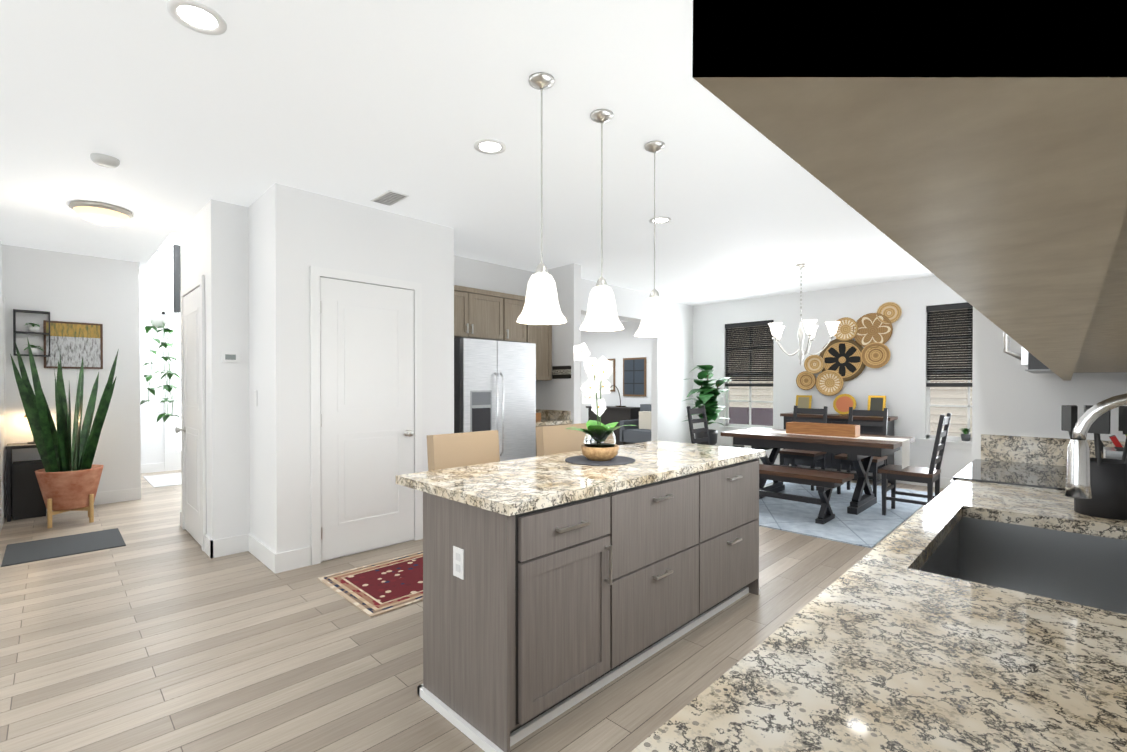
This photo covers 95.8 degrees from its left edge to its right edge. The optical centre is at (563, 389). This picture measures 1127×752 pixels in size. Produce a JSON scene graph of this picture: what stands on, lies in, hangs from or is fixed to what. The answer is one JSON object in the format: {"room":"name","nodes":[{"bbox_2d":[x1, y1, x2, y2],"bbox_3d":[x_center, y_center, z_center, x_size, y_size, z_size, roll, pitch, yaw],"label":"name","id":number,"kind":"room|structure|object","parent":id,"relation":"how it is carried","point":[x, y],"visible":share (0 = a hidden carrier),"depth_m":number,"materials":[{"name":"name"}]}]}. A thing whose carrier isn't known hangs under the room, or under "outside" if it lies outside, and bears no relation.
{"room":"kitchen","nodes":[
{"label":"kitchen","id":0,"kind":"room"},
{"bbox_2d":[0,241,1,298],"bbox_3d":[-4.888,-0.082,4.287,2.280,2.740,0.120,0,1,45],"label":"wall","id":1,"kind":"structure","parent":0,"point":[0,269],"depth_m":5.01,"materials":[{"name":"white paint"}]},
{"bbox_2d":[0,296,6,531],"bbox_3d":[-5.259,0.184,4.759,0.970,2.200,0.020,0,1,45],"label":"door frame","id":2,"kind":"structure","parent":1,"relation":"attached to","point":[3,497],"depth_m":4.90,"materials":[{"name":"white wood"}]},
{"bbox_2d":[2,244,126,491],"bbox_3d":[-6.377,-0.084,4.491,0.120,2.740,3.830,0,1,45],"label":"wall","id":3,"kind":"structure","parent":0,"point":[65,287],"depth_m":5.48,"materials":[{"name":"white paint"}]},
{"bbox_2d":[13,309,49,356],"bbox_3d":[-5.445,-0.570,5.217,0.190,0.460,0.260,0,1,45],"label":"wall shelf","id":4,"kind":"object","parent":3,"relation":"attached to","point":[33,328],"visible":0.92,"depth_m":5.20,"materials":[{"name":"black metal"}]},
{"bbox_2d":[43,320,102,368],"bbox_3d":[-5.279,-0.472,5.490,0.021,0.500,0.460,0,1,45],"label":"framed picture","id":5,"kind":"object","parent":3,"relation":"attached to","point":[72,343],"visible":0.93,"depth_m":5.48,"materials":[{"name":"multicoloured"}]},
{"bbox_2d":[46,488,140,510],"bbox_3d":[-5.271,1.210,5.517,0.016,0.135,1.070,0,1,45],"label":"baseboard","id":6,"kind":"structure","parent":3,"relation":"attached to","point":[106,497],"depth_m":5.74,"materials":[{"name":"white wood"}]},
{"bbox_2d":[126,233,180,488],"bbox_3d":[-4.623,-1.331,6.629,4.020,5.200,1.690,0,1,45],"label":"wall","id":7,"kind":"structure","parent":0,"point":[145,436],"depth_m":7.63,"materials":[{"name":"white paint"}]},
{"bbox_2d":[141,463,163,473],"bbox_3d":[-5.958,1.191,7.976,0.016,0.135,1.450,0,1,45],"label":"baseboard","id":8,"kind":"structure","parent":7,"relation":"attached to","point":[154,467],"depth_m":7.70,"materials":[{"name":"white"}]},
{"bbox_2d":[150,388,160,395],"bbox_3d":[-6.197,0.040,7.732,0.006,0.120,0.120,0,1,45],"label":"light switch","id":9,"kind":"object","parent":7,"relation":"attached to","point":[157,391],"visible":0.79,"depth_m":7.75,"materials":[{"name":"white plastic"}]},
{"bbox_2d":[140,250,180,421],"bbox_3d":[-5.093,-0.663,6.422,0.448,2.172,0.484,0,1,45],"label":"hanging plant","id":10,"kind":"object","parent":7,"relation":"hanging from","point":[158,321],"visible":1,"depth_m":6.39,"materials":[{"name":"green plant"}]},
{"bbox_2d":[161,238,180,314],"bbox_3d":[-5.796,-1.743,8.116,0.015,1.180,0.970,0,1,45],"label":"transom","id":11,"kind":"object","parent":7,"relation":"attached to","point":[167,272],"visible":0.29,"depth_m":7.82,"materials":[{"name":"white"}]},
{"bbox_2d":[163,327,180,470],"bbox_3d":[-5.782,0.147,8.138,0.025,2.220,0.960,0,1,45],"label":"door","id":12,"kind":"structure","parent":7,"relation":"attached to","point":[172,449],"depth_m":7.87,"materials":[{"name":"white wood"}]},
{"bbox_2d":[173,244,180,312],"bbox_3d":[-5.981,-1.716,7.898,0.010,1.050,0.120,0,1,45],"label":"window blind","id":13,"kind":"object","parent":7,"relation":"hanging from","point":[176,276],"visible":0.64,"depth_m":7.88,"materials":[{"name":"grey"}]},
{"bbox_2d":[180,199,249,539],"bbox_3d":[-2.546,-1.318,4.945,1.300,5.200,1.710,0,1,45],"label":"wall","id":14,"kind":"structure","parent":0,"point":[214,242],"depth_m":3.98,"materials":[{"name":"white paint"}]},
{"bbox_2d":[175,275,205,550],"bbox_3d":[-3.211,0.190,4.352,0.940,2.195,0.082,0,1,45],"label":"door","id":15,"kind":"structure","parent":14,"relation":"attached to","point":[193,420],"depth_m":4.31,"materials":[{"name":"white wood"}]},
{"bbox_2d":[221,351,239,362],"bbox_3d":[-2.597,-0.252,3.968,0.017,0.085,0.120,0,1,45],"label":"thermostat","id":16,"kind":"object","parent":14,"relation":"attached to","point":[229,356],"visible":1,"depth_m":3.96,"materials":[{"name":"white plastic"}]},
{"bbox_2d":[248,183,453,561],"bbox_3d":[-1.752,-0.083,4.342,0.690,2.740,1.460,0,1,45],"label":"wall","id":17,"kind":"structure","parent":0,"point":[295,234],"depth_m":3.81,"materials":[{"name":"white paint"}]},
{"bbox_2d":[254,391,256,405],"bbox_3d":[-2.376,0.071,3.928,0.070,0.120,0.006,0,1,45],"label":"light switch","id":18,"kind":"object","parent":17,"relation":"attached to","point":[255,398],"visible":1,"depth_m":3.92,"materials":[{"name":"white plastic"}]},
{"bbox_2d":[246,533,279,573],"bbox_3d":[-2.267,1.224,3.824,0.706,0.135,0.016,0,1,45],"label":"baseboard","id":19,"kind":"structure","parent":17,"relation":"attached to","point":[270,559],"depth_m":3.76,"materials":[{"name":"white wood"}]},
{"bbox_2d":[310,266,421,564],"bbox_3d":[-1.516,0.192,4.032,0.082,2.195,0.900,0,1,45],"label":"door","id":20,"kind":"structure","parent":17,"relation":"attached to","point":[365,389],"depth_m":4.01,"materials":[{"name":"white wood"}]},
{"bbox_2d":[0,0,934,324],"bbox_3d":[-1.343,-1.489,5.799,11.200,0.050,12.800,0,1,45],"label":"ceiling","id":21,"kind":"structure","parent":0,"point":[362,102],"depth_m":2.92,"materials":[{"name":"white paint"}]},
{"bbox_2d":[68,200,133,225],"bbox_3d":[-3.706,-1.389,4.089,0.390,0.122,0.390,0,1,45],"label":"dome ceiling light","id":22,"kind":"object","parent":21,"relation":"attached to","point":[101,213],"visible":1,"depth_m":3.99,"materials":[{"name":"grey glass"}]},
{"bbox_2d":[90,153,119,167],"bbox_3d":[-2.862,-1.423,3.179,0.140,0.040,0.140,0,1,45],"label":"smoke detector","id":23,"kind":"object","parent":21,"relation":"attached to","point":[104,160],"visible":1,"depth_m":3.15,"materials":[{"name":"grey plastic"}]},
{"bbox_2d":[167,0,226,34],"bbox_3d":[-1.409,-1.430,1.960,0.190,0.008,0.190,0,1,45],"label":"recessed light","id":24,"kind":"object","parent":21,"relation":"in","point":[197,17],"visible":1,"depth_m":1.95,"materials":[{"name":"white"}]},
{"bbox_2d":[371,190,408,205],"bbox_3d":[-1.316,-1.444,3.855,0.300,0.009,0.160,0,1,45],"label":"ceiling vent","id":25,"kind":"object","parent":21,"relation":"in","point":[389,198],"visible":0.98,"depth_m":3.84,"materials":[{"name":"white metal"}]},
{"bbox_2d":[474,139,505,154],"bbox_3d":[-0.436,-1.438,3.024,0.190,0.008,0.190,0,1,45],"label":"recessed light","id":26,"kind":"object","parent":21,"relation":"in","point":[490,146],"visible":1,"depth_m":3.02,"materials":[{"name":"white"}]},
{"bbox_2d":[517,72,566,324],"bbox_3d":[-0.102,-0.876,2.372,0.234,1.122,0.234,0,1,45],"label":"pendant light","id":27,"kind":"object","parent":21,"relation":"hanging from","point":[541,306],"visible":1,"depth_m":2.33,"materials":[{"name":"white glass"}]},
{"bbox_2d":[580,109,623,330],"bbox_3d":[0.201,-0.878,2.676,0.234,1.122,0.234,0,1,45],"label":"pendant light","id":28,"kind":"object","parent":21,"relation":"hanging from","point":[601,315],"visible":1,"depth_m":2.63,"materials":[{"name":"white glass"}]},
{"bbox_2d":[635,140,673,336],"bbox_3d":[0.540,-0.881,3.017,0.234,1.122,0.234,0,1,45],"label":"pendant light","id":29,"kind":"object","parent":21,"relation":"hanging from","point":[654,322],"visible":1,"depth_m":2.97,"materials":[{"name":"white glass"}]},
{"bbox_2d":[649,216,671,223],"bbox_3d":[0.833,-1.449,4.371,0.190,0.008,0.190,0,1,45],"label":"recessed light","id":30,"kind":"object","parent":21,"relation":"in","point":[661,220],"visible":0.98,"depth_m":4.37,"materials":[{"name":"white"}]},
{"bbox_2d":[768,263,839,364],"bbox_3d":[2.823,-0.871,6.021,0.788,1.190,0.760,0,1,45],"label":"chandelier","id":31,"kind":"object","parent":21,"relation":"hanging from","point":[777,328],"visible":1,"depth_m":5.95,"materials":[{"name":"white glass"}]},
{"bbox_2d":[0,470,945,751],"bbox_3d":[-1.343,1.300,5.822,11.200,0.050,12.800,0,1,45],"label":"floor","id":32,"kind":"structure","parent":0,"point":[160,630],"depth_m":2.52,"materials":[{"name":"brown wood"}]},
{"bbox_2d":[5,443,45,521],"bbox_3d":[-5.385,0.916,5.135,0.330,0.730,0.310,0,1,45],"label":"console","id":33,"kind":"object","parent":32,"relation":"on","point":[25,500],"visible":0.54,"depth_m":5.03,"materials":[{"name":"black paint"}]},
{"bbox_2d":[1,528,125,566],"bbox_3d":[-4.092,1.284,4.190,0.700,0.008,0.690,0,1,45],"label":"floor mat","id":34,"kind":"object","parent":32,"relation":"on","point":[35,550],"visible":0.93,"depth_m":4.14,"materials":[{"name":"grey rubber"}]},
{"bbox_2d":[10,337,118,527],"bbox_3d":[-4.753,0.411,4.870,0.746,1.744,0.733,0,1,45],"label":"snake plant","id":35,"kind":"object","parent":32,"relation":"on","point":[68,477],"visible":1,"depth_m":4.80,"materials":[{"name":"green plant"}]},
{"bbox_2d":[143,473,181,487],"bbox_3d":[-5.413,1.261,7.188,1.100,0.008,0.700,0,1,45],"label":"area rug","id":36,"kind":"object","parent":32,"relation":"on","point":[163,480],"visible":0.57,"depth_m":7.09,"materials":[{"name":"white"}]},
{"bbox_2d":[318,551,422,617],"bbox_3d":[-0.838,1.288,3.733,0.820,0.008,1.550,0,1,45],"label":"rug","id":37,"kind":"object","parent":32,"relation":"on","point":[378,588],"visible":0.36,"depth_m":3.35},
{"bbox_2d":[427,430,499,470],"bbox_3d":[-0.433,0.776,2.841,0.494,1.046,0.450,0,1,45],"label":"stool","id":38,"kind":"object","parent":32,"relation":"on","point":[451,450],"depth_m":2.93,"materials":[{"name":"brown"}]},
{"bbox_2d":[454,337,535,460],"bbox_3d":[-0.851,0.384,5.354,0.776,1.770,0.920,0,1,45],"label":"fridge","id":39,"kind":"object","parent":32,"relation":"on","point":[494,384],"visible":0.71,"depth_m":5.07,"materials":[{"name":"grey metal"}]},
{"bbox_2d":[536,409,571,455],"bbox_3d":[-0.336,0.764,5.957,0.668,1.020,0.618,0,1,45],"label":"kitchen counter","id":40,"kind":"object","parent":32,"relation":"on","point":[551,417],"visible":0.12,"depth_m":5.99,"materials":[{"name":"grey stone"}]},
{"bbox_2d":[536,423,586,455],"bbox_3d":[0.145,0.771,3.423,0.494,1.046,0.450,0,1,45],"label":"stool","id":41,"kind":"object","parent":32,"relation":"on","point":[555,439],"visible":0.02,"depth_m":3.48,"materials":[{"name":"brown"}]},
{"bbox_2d":[412,452,765,751],"bbox_3d":[0.327,0.863,2.678,0.638,0.876,2.060,0,1,45],"label":"kitchen island","id":42,"kind":"object","parent":32,"relation":"on","point":[555,585],"depth_m":2.06,"materials":[{"name":"grey wood"}]},
{"bbox_2d":[396,440,765,511],"bbox_3d":[0.254,0.405,2.747,0.810,0.038,2.060,0,1,45],"label":"island countertop","id":43,"kind":"structure","parent":42,"relation":"on","point":[509,485],"depth_m":2.32,"materials":[{"name":"beige stone"}]},
{"bbox_2d":[565,455,634,465],"bbox_3d":[0.198,0.383,2.761,0.380,0.004,0.380,0,1,45],"label":"placemat","id":44,"kind":"object","parent":43,"relation":"on","point":[615,460],"visible":0.79,"depth_m":2.69,"materials":[{"name":"grey fabric"}]},
{"bbox_2d":[566,343,635,460],"bbox_3d":[0.205,0.060,2.747,0.411,0.641,0.411,0,1,45],"label":"orchid","id":45,"kind":"object","parent":44,"relation":"on","point":[600,442],"visible":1,"depth_m":2.77,"materials":[{"name":"white plant"}]},
{"bbox_2d":[586,406,639,444],"bbox_3d":[1.126,0.811,11.352,1.300,0.840,0.450,0,1,45],"label":"console","id":46,"kind":"object","parent":32,"relation":"on","point":[611,414],"visible":0.43,"depth_m":11.05,"materials":[{"name":"black wood"}]},
{"bbox_2d":[610,385,625,406],"bbox_3d":[1.159,0.150,11.292,0.476,0.481,0.100,0,1,45],"label":"table lamp","id":47,"kind":"object","parent":46,"relation":"on","point":[619,396],"visible":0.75,"depth_m":11.20,"materials":[{"name":"brown metal"}]},
{"bbox_2d":[620,404,650,444],"bbox_3d":[1.755,0.780,10.282,0.940,0.920,0.800,0,1,45],"label":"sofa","id":48,"kind":"object","parent":32,"relation":"on","point":[640,432],"visible":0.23,"depth_m":10.28,"materials":[{"name":"grey fabric"}]},
{"bbox_2d":[682,365,731,445],"bbox_3d":[2.221,0.439,8.052,0.806,1.638,0.846,0,1,45],"label":"fiddle-leaf fig plant","id":49,"kind":"object","parent":32,"relation":"on","point":[708,395],"visible":0.69,"depth_m":8.02,"materials":[{"name":"green plant"}]},
{"bbox_2d":[780,413,897,485],"bbox_3d":[3.857,0.814,7.213,1.410,0.900,0.430,0,1,45],"label":"sideboard","id":50,"kind":"object","parent":32,"relation":"on","point":[830,461],"visible":0.27,"depth_m":7.02,"materials":[{"name":"brown wood"}]},
{"bbox_2d":[796,395,811,407],"bbox_3d":[3.600,0.225,7.637,0.220,0.268,0.076,0,1,45],"label":"picture frame","id":51,"kind":"object","parent":50,"relation":"on","point":[803,401],"visible":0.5,"depth_m":7.63,"materials":[{"name":"gold metal"}]},
{"bbox_2d":[833,394,855,414],"bbox_3d":[4.000,0.213,7.245,0.300,0.298,0.082,0,1,45],"label":"decorative plate","id":52,"kind":"object","parent":50,"relation":"on","point":[842,403],"visible":0.94,"depth_m":7.25,"materials":[{"name":"orange ceramic"}]},
{"bbox_2d":[867,395,885,410],"bbox_3d":[4.282,0.225,6.961,0.210,0.278,0.078,0,1,45],"label":"picture frame","id":53,"kind":"object","parent":50,"relation":"on","point":[876,402],"visible":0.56,"depth_m":6.96,"materials":[{"name":"gold metal"}]},
{"bbox_2d":[759,480,934,547],"bbox_3d":[2.641,1.268,6.021,2.470,0.012,2.900,0,1,45],"label":"area rug","id":54,"kind":"object","parent":32,"relation":"on","point":[872,526],"visible":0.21,"depth_m":5.12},
{"bbox_2d":[687,405,709,444],"bbox_3d":[1.955,0.746,6.656,0.535,1.045,0.450,0,1,45],"label":"chair","id":55,"kind":"object","parent":54,"relation":"on","point":[702,410],"visible":0.27,"depth_m":6.78,"materials":[{"name":"black paint"}]},
{"bbox_2d":[779,406,827,490],"bbox_3d":[3.118,0.747,6.617,0.450,1.045,0.535,0,1,45],"label":"chair","id":56,"kind":"object","parent":54,"relation":"on","point":[810,456],"visible":0.38,"depth_m":6.58,"materials":[{"name":"black paint"}]},
{"bbox_2d":[759,464,853,523],"bbox_3d":[2.251,1.050,5.208,1.200,0.460,0.360,0,1,45],"label":"bench","id":57,"kind":"object","parent":54,"relation":"on","point":[825,483],"visible":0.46,"depth_m":4.97,"materials":[{"name":"brown wood"}]},
{"bbox_2d":[721,428,914,514],"bbox_3d":[2.836,0.894,5.789,1.788,0.764,0.950,0,1,45],"label":"dining table","id":58,"kind":"object","parent":54,"relation":"on","point":[866,447],"visible":0.77,"depth_m":5.44,"materials":[{"name":"brown wood"}]},
{"bbox_2d":[786,422,859,437],"bbox_3d":[2.900,0.449,5.715,0.720,0.125,0.180,0,1,45],"label":"centerpiece","id":59,"kind":"object","parent":58,"relation":"on","point":[829,429],"visible":1,"depth_m":5.63,"materials":[{"name":"brown wood"}]},
{"bbox_2d":[835,407,887,496],"bbox_3d":[3.601,0.750,6.138,0.450,1.045,0.535,0,1,45],"label":"chair","id":60,"kind":"object","parent":54,"relation":"on","point":[876,462],"visible":0.46,"depth_m":6.15,"materials":[{"name":"black paint"}]},
{"bbox_2d":[878,413,951,514],"bbox_3d":[3.526,0.759,5.109,0.535,1.045,0.450,0,1,45],"label":"chair","id":61,"kind":"object","parent":32,"relation":"on","point":[930,476],"visible":0.94,"depth_m":5.05,"materials":[{"name":"black paint"}]},
{"bbox_2d":[950,459,1065,489],"bbox_3d":[2.182,0.843,2.286,0.722,0.921,0.764,0,1,45],"label":"stove","id":62,"kind":"object","parent":32,"relation":"on","point":[1027,474],"visible":0.17,"depth_m":2.28,"materials":[{"name":"white"}]},
{"bbox_2d":[959,514,1126,609],"bbox_3d":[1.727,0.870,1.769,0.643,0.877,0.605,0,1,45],"label":"sink","id":63,"kind":"object","parent":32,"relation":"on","point":[1089,566],"depth_m":1.59,"materials":[{"name":"grey metal"}]},
{"bbox_2d":[631,479,1126,751],"bbox_3d":[0.002,0.426,0.033,0.648,0.038,5.495,0,1,45],"label":"countertop","id":64,"kind":"structure","parent":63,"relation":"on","point":[895,654],"depth_m":0.74,"materials":[{"name":"beige stone"}]},
{"bbox_2d":[1061,405,1126,519],"bbox_3d":[1.703,0.224,1.601,0.197,0.340,0.202,0,1,45],"label":"utensil crock","id":65,"kind":"object","parent":64,"relation":"on","point":[1108,482],"visible":0.85,"depth_m":1.56,"materials":[{"name":"grey"}]},
{"bbox_2d":[1064,393,1126,498],"bbox_3d":[1.362,0.201,1.189,0.274,0.392,0.144,0,1,45],"label":"faucet","id":66,"kind":"object","parent":64,"relation":"on","point":[1077,484],"visible":1,"depth_m":1.22,"materials":[{"name":"silver metal"}]},
{"bbox_2d":[1103,447,1123,459],"bbox_3d":[1.905,0.297,1.683,0.170,0.193,0.160,0,1,45],"label":"toaster","id":67,"kind":"object","parent":64,"relation":"on","point":[1112,452],"visible":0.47,"depth_m":1.68,"materials":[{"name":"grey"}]},
{"bbox_2d":[1100,435,1126,452],"bbox_3d":[2.022,0.271,1.793,0.209,0.243,0.094,0,1,45],"label":"knife block","id":68,"kind":"object","parent":64,"relation":"on","point":[1115,441],"visible":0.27,"depth_m":1.81,"materials":[{"name":"red wood"}]},
{"bbox_2d":[454,255,580,423],"bbox_3d":[-1.099,-0.096,6.020,1.850,2.740,1.840,0,1,45],"label":"wall","id":69,"kind":"structure","parent":0,"point":[559,394],"depth_m":6.00,"materials":[{"name":"white paint"}]},
{"bbox_2d":[454,285,509,340],"bbox_3d":[-1.078,-0.792,5.446,0.318,0.540,0.984,0,1,45],"label":"upper cabinet","id":70,"kind":"object","parent":69,"relation":"attached to","point":[484,314],"depth_m":5.43,"materials":[{"name":"beige wood"}]},
{"bbox_2d":[510,294,529,341],"bbox_3d":[-0.675,-0.795,5.851,0.318,0.540,0.394,0,1,45],"label":"upper cabinet","id":71,"kind":"object","parent":69,"relation":"attached to","point":[519,332],"depth_m":5.79,"materials":[{"name":"beige wood"}]},
{"bbox_2d":[530,324,551,380],"bbox_3d":[-0.413,-0.587,6.117,0.318,0.960,0.459,0,1,45],"label":"upper cabinet","id":72,"kind":"object","parent":69,"relation":"attached to","point":[540,335],"depth_m":6.07,"materials":[{"name":"beige wood"}]},
{"bbox_2d":[552,366,570,378],"bbox_3d":[-0.023,-0.202,6.067,0.310,0.150,0.010,0,1,45],"label":"coffee sign","id":73,"kind":"object","parent":69,"relation":"attached to","point":[561,372],"visible":1,"depth_m":6.06,"materials":[{"name":"black"}]},
{"bbox_2d":[581,321,650,422],"bbox_3d":[1.320,-0.140,11.567,4.660,2.740,0.120,0,1,45],"label":"wall","id":74,"kind":"structure","parent":0,"point":[618,346],"depth_m":11.54,"materials":[{"name":"white paint"}]},
{"bbox_2d":[605,359,614,391],"bbox_3d":[0.995,-0.322,11.778,0.500,0.750,0.033,0,1,45],"label":"framed picture","id":75,"kind":"object","parent":74,"relation":"attached to","point":[611,379],"visible":0.39,"depth_m":11.63,"materials":[{"name":"brown wood"}]},
{"bbox_2d":[623,357,645,396],"bbox_3d":[1.560,-0.268,11.213,0.620,0.850,0.038,0,1,45],"label":"framed picture","id":76,"kind":"object","parent":74,"relation":"attached to","point":[634,376],"visible":0.96,"depth_m":11.19,"materials":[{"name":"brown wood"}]},
{"bbox_2d":[581,278,665,322],"bbox_3d":[0.646,-1.267,7.377,0.280,0.420,2.560,0,1,45],"label":"header beam","id":77,"kind":"structure","parent":0,"point":[629,303],"depth_m":7.44,"materials":[{"name":"white paint"}]},
{"bbox_2d":[651,300,692,442],"bbox_3d":[2.275,-0.121,9.138,0.120,2.740,2.220,0,1,45],"label":"wall","id":78,"kind":"structure","parent":0,"point":[671,366],"depth_m":8.64,"materials":[{"name":"white paint"}]},
{"bbox_2d":[693,276,971,477],"bbox_3d":[4.110,-0.107,7.385,5.195,2.740,0.120,0,1,45],"label":"wall","id":79,"kind":"structure","parent":0,"point":[897,380],"depth_m":7.29,"materials":[{"name":"white paint"}]},
{"bbox_2d":[719,324,773,431],"bbox_3d":[3.056,-0.185,8.392,0.980,1.840,0.155,0,1,45],"label":"window","id":80,"kind":"structure","parent":79,"relation":"in","point":[727,426],"depth_m":8.50,"materials":[{"name":"white"}]},
{"bbox_2d":[725,320,773,386],"bbox_3d":[3.056,-0.574,8.389,0.828,1.058,0.052,0,1,45],"label":"window blind","id":81,"kind":"object","parent":80,"relation":"attached to","point":[747,360],"visible":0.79,"depth_m":8.38,"materials":[{"name":"black wood"}]},
{"bbox_2d":[796,371,815,389],"bbox_3d":[3.664,-0.130,7.685,0.289,0.289,0.030,0,1,45],"label":"art","id":82,"kind":"object","parent":79,"relation":"attached to","point":[805,380],"visible":0.92,"depth_m":7.68},
{"bbox_2d":[804,355,823,373],"bbox_3d":[3.744,-0.372,7.592,0.286,0.286,0.054,0,1,45],"label":"art","id":83,"kind":"object","parent":79,"relation":"attached to","point":[813,364],"visible":0.98,"depth_m":7.59},
{"bbox_2d":[815,370,843,395],"bbox_3d":[3.892,-0.092,7.444,0.379,0.379,0.042,0,1,45],"label":"art","id":84,"kind":"object","parent":79,"relation":"attached to","point":[829,382],"visible":0.98,"depth_m":7.44},
{"bbox_2d":[819,339,865,381],"bbox_3d":[4.027,-0.423,7.356,0.634,0.634,0.030,0,1,45],"label":"art","id":85,"kind":"object","parent":79,"relation":"attached to","point":[843,360],"visible":0.67,"depth_m":7.33},
{"bbox_2d":[834,317,857,340],"bbox_3d":[4.046,-0.858,7.305,0.340,0.340,0.054,0,1,45],"label":"art","id":86,"kind":"object","parent":79,"relation":"attached to","point":[846,325],"visible":0.77,"depth_m":7.29},
{"bbox_2d":[759,458,952,487],"bbox_3d":[4.104,1.196,7.304,5.075,0.135,0.016,0,1,45],"label":"baseboard","id":87,"kind":"structure","parent":79,"relation":"attached to","point":[944,482],"depth_m":6.86,"materials":[{"name":"white"}]},
{"bbox_2d":[853,313,892,347],"bbox_3d":[4.294,-0.814,7.073,0.486,0.486,0.042,0,1,45],"label":"art","id":88,"kind":"object","parent":79,"relation":"attached to","point":[872,328],"visible":0.94,"depth_m":7.07},
{"bbox_2d":[861,342,890,367],"bbox_3d":[4.316,-0.467,7.037,0.359,0.359,0.042,0,1,45],"label":"art","id":89,"kind":"object","parent":79,"relation":"attached to","point":[878,357],"visible":0.96,"depth_m":7.03},
{"bbox_2d":[876,302,901,323],"bbox_3d":[4.433,-1.037,6.930,0.300,0.300,0.030,0,1,45],"label":"art","id":90,"kind":"object","parent":79,"relation":"attached to","point":[891,312],"visible":0.96,"depth_m":6.92},
{"bbox_2d":[918,306,972,449],"bbox_3d":[5.078,-0.169,6.383,1.020,1.840,0.155,0,1,45],"label":"window","id":91,"kind":"structure","parent":79,"relation":"in","point":[955,442],"depth_m":6.60,"materials":[{"name":"white"}]},
{"bbox_2d":[926,302,972,386],"bbox_3d":[5.077,-0.558,6.380,0.868,1.058,0.052,0,1,45],"label":"window blind","id":92,"kind":"object","parent":91,"relation":"attached to","point":[953,308],"visible":0.5,"depth_m":6.51,"materials":[{"name":"black wood"}]},
{"bbox_2d":[959,428,970,440],"bbox_3d":[5.035,0.565,6.387,0.156,0.168,0.108,0,1,45],"label":"potted plant","id":93,"kind":"object","parent":91,"relation":"on","point":[965,436],"visible":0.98,"depth_m":6.36,"materials":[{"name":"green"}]},
{"bbox_2d":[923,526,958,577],"bbox_3d":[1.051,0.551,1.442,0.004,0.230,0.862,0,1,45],"label":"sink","id":94,"kind":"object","parent":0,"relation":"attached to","point":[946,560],"depth_m":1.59,"materials":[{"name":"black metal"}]},
{"bbox_2d":[972,307,1126,460],"bbox_3d":[2.537,-0.069,2.603,0.685,2.740,0.120,0,1,45],"label":"wall","id":95,"kind":"structure","parent":0,"point":[1011,396],"depth_m":2.67,"materials":[{"name":"white paint"}]},
{"bbox_2d":[981,434,1124,465],"bbox_3d":[0.287,0.469,0.317,0.643,0.411,6.298,0,1,45],"label":"backsplash","id":96,"kind":"structure","parent":95,"relation":"attached to","point":[1022,449],"depth_m":2.63,"materials":[{"name":"beige stone"}]},
{"bbox_3d":[2.012,-0.060,1.504,0.120,2.740,11.420,0,1,45],"label":"wall","id":97,"kind":"structure","parent":0,"visible":0},
{"bbox_2d":[692,0,1126,255],"bbox_3d":[-0.168,-0.532,-0.365,0.336,0.975,1.026,0,1,45],"label":"upper cabinet","id":98,"kind":"object","parent":97,"relation":"attached to","point":[973,153],"depth_m":0.04,"materials":[{"name":"brown wood"}]},
{"bbox_2d":[912,224,1126,363],"bbox_3d":[0.466,-0.537,0.274,0.336,0.975,1.026,0,1,45],"label":"upper cabinet","id":99,"kind":"object","parent":97,"relation":"attached to","point":[1062,298],"depth_m":0.10,"materials":[{"name":"brown wood"}]},
{"bbox_2d":[1003,332,1118,373],"bbox_3d":[2.260,-0.286,2.199,0.502,0.419,0.750,0,1,45],"label":"microwave","id":100,"kind":"object","parent":97,"relation":"attached to","point":[1032,363],"visible":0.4,"depth_m":2.06,"materials":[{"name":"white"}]},
{"bbox_2d":[1054,372,1083,375],"bbox_3d":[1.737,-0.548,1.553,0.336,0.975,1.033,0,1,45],"label":"upper cabinet","id":101,"kind":"object","parent":97,"relation":"attached to","point":[1057,373],"depth_m":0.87,"materials":[{"name":"brown wood"}]},
{"bbox_2d":[1044,360,1126,371],"bbox_3d":[1.100,-0.542,0.912,0.336,0.975,1.026,0,1,45],"label":"upper cabinet","id":102,"kind":"object","parent":97,"relation":"attached to","point":[1117,365],"depth_m":1.25,"materials":[{"name":"brown wood"}]},
{"label":"outside","id":103,"kind":"structure","parent":0,"visible":0},
{"bbox_2d":[729,310,972,436],"bbox_3d":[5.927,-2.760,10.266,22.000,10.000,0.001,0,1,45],"label":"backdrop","id":104,"kind":"structure","parent":103,"point":[764,413],"depth_m":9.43,"materials":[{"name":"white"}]}
]}

